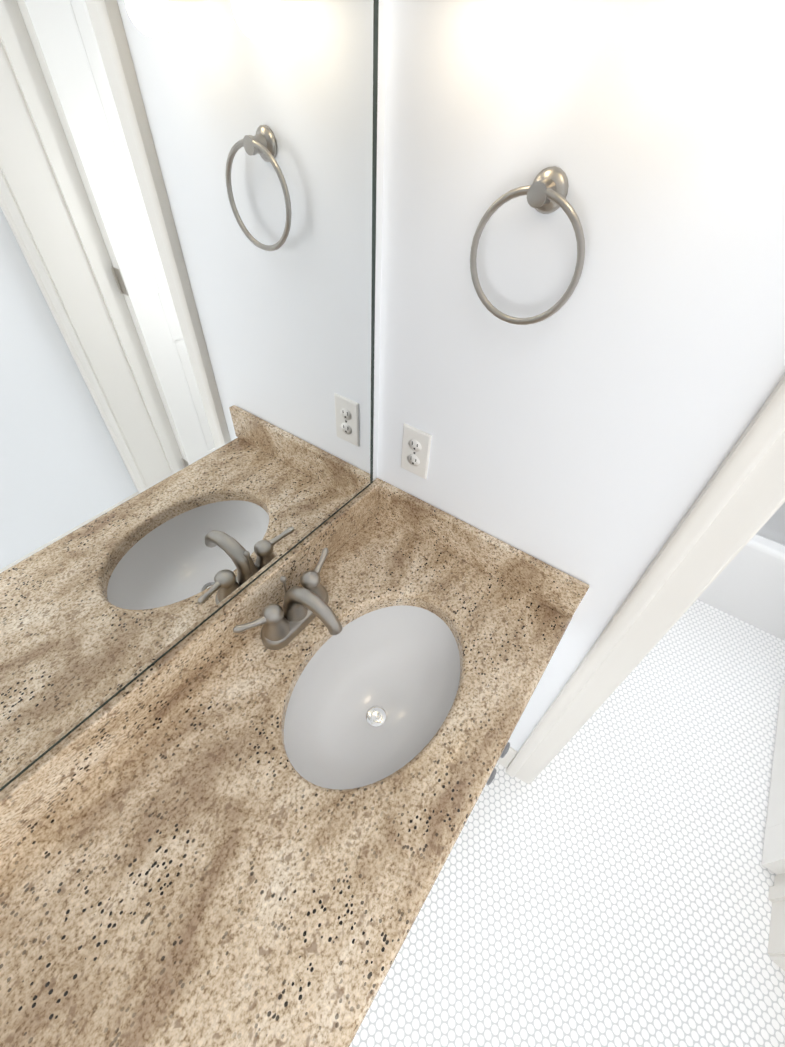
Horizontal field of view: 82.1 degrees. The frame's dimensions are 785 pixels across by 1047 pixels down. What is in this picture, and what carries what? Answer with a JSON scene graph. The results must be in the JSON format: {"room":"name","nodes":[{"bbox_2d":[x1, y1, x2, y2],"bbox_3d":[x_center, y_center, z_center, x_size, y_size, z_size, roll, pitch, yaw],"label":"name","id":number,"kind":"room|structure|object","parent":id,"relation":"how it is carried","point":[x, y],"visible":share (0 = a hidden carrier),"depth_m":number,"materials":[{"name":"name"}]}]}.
{"room":"bathroom","nodes":[
{"label":"bathroom","id":0,"kind":"room"},
{"bbox_2d":[373,0,386,480],"bbox_3d":[-0.227,-0.265,0.715,0.120,2.808,4.710,29,51,23],"label":"wall","id":1,"kind":"structure","parent":0,"point":[382,22],"depth_m":0.71,"materials":[{"name":"white paint"}]},
{"bbox_2d":[0,0,378,790],"bbox_3d":[-0.742,0.014,-0.206,0.006,1.650,2.468,29,51,23],"label":"mirror","id":2,"kind":"object","parent":1,"relation":"attached to","point":[186,298],"visible":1,"depth_m":0.53,"materials":[{"name":"clear glass"}]},
{"bbox_2d":[0,478,383,857],"bbox_3d":[-0.765,0.625,0.425,0.020,0.102,2.496,29,51,23],"label":"backsplash","id":3,"kind":"structure","parent":1,"relation":"attached to","point":[29,799],"depth_m":0.77,"materials":[{"name":"beige stone"}]},
{"bbox_2d":[350,599,784,1046],"bbox_3d":[0.381,1.118,1.433,1.770,0.102,4.710,29,51,23],"label":"floor","id":4,"kind":"structure","parent":0,"point":[605,877],"depth_m":1.38,"materials":[{"name":"tile"}]},
{"bbox_2d":[488,742,509,784],"bbox_3d":[-0.570,1.114,0.698,0.552,0.876,2.496,29,51,23],"label":"bathroom vanity","id":5,"kind":"object","parent":4,"relation":"on","point":[505,751],"depth_m":0.86,"materials":[{"name":"white paint"}]},
{"bbox_2d":[0,514,571,1046],"bbox_3d":[-0.557,0.791,0.374,0.543,0.039,2.496,29,51,23],"label":"countertop","id":6,"kind":"structure","parent":5,"relation":"on","point":[197,890],"depth_m":0.66,"materials":[{"name":"beige stone"}]},
{"bbox_2d":[233,548,342,649],"bbox_3d":[-0.160,0.175,0.883,0.155,0.126,0.253,29,51,23],"label":"faucet","id":7,"kind":"object","parent":6,"relation":"on","point":[305,605],"visible":1,"depth_m":0.87,"materials":[{"name":"silver metal"}]},
{"bbox_2d":[284,605,459,789],"bbox_3d":[-0.033,0.375,0.948,0.362,0.154,0.492,29,51,23],"label":"sink","id":8,"kind":"object","parent":6,"relation":"in","point":[372,698],"visible":0.62,"depth_m":1.00,"materials":[{"name":"white ceramic"}]},
{"bbox_2d":[698,502,784,639],"bbox_3d":[1.483,-0.104,2.334,1.522,0.410,0.747,29,51,23],"label":"bathtub","id":9,"kind":"object","parent":4,"relation":"on","point":[747,584],"visible":0.27,"depth_m":1.99,"materials":[{"name":"white ceramic"}]},
{"bbox_2d":[377,0,784,763],"bbox_3d":[0.657,-0.107,0.610,1.530,2.808,0.210,29,51,23],"label":"wall","id":10,"kind":"structure","parent":0,"point":[591,430],"depth_m":0.61,"materials":[{"name":"white paint"}]},
{"bbox_2d":[401,423,431,478],"bbox_3d":[0.049,-0.156,0.989,0.070,0.117,0.008,29,51,23],"label":"electrical outlet plate","id":11,"kind":"object","parent":10,"relation":"attached to","point":[416,447],"visible":1,"depth_m":0.98,"materials":[{"name":"white plastic"}]},
{"bbox_2d":[380,481,588,617],"bbox_3d":[0.181,0.050,1.041,0.520,0.102,0.020,29,51,23],"label":"backsplash","id":12,"kind":"structure","parent":10,"relation":"attached to","point":[547,585],"depth_m":1.02,"materials":[{"name":"beige stone"}]},
{"bbox_2d":[498,747,516,767],"bbox_3d":[0.165,1.243,1.126,1.530,0.144,3.718,29,51,23],"label":"baseboard","id":13,"kind":"structure","parent":10,"relation":"attached to","point":[506,760],"depth_m":1.55,"materials":[{"name":"white paint"}]},
{"bbox_2d":[470,166,584,324],"bbox_3d":[0.187,-0.370,0.614,0.162,0.181,0.044,29,51,23],"label":"towel ring","id":14,"kind":"object","parent":10,"relation":"attached to","point":[546,192],"visible":0.96,"depth_m":0.57,"materials":[{"name":"silver metal"}]},
{"bbox_2d":[506,375,784,970],"bbox_3d":[0.887,0.244,0.717,0.910,2.183,0.264,29,51,23],"label":"door frame","id":15,"kind":"structure","parent":10,"relation":"attached to","point":[739,499],"depth_m":0.75,"materials":[{"name":"white paint"}]},
{"bbox_2d":[762,685,784,874],"bbox_3d":[1.430,0.168,0.876,0.184,2.081,0.762,29,51,23],"label":"bathroom door","id":16,"kind":"structure","parent":10,"relation":"in","point":[773,858],"depth_m":1.50,"materials":[{"name":"white paint"}]}
]}

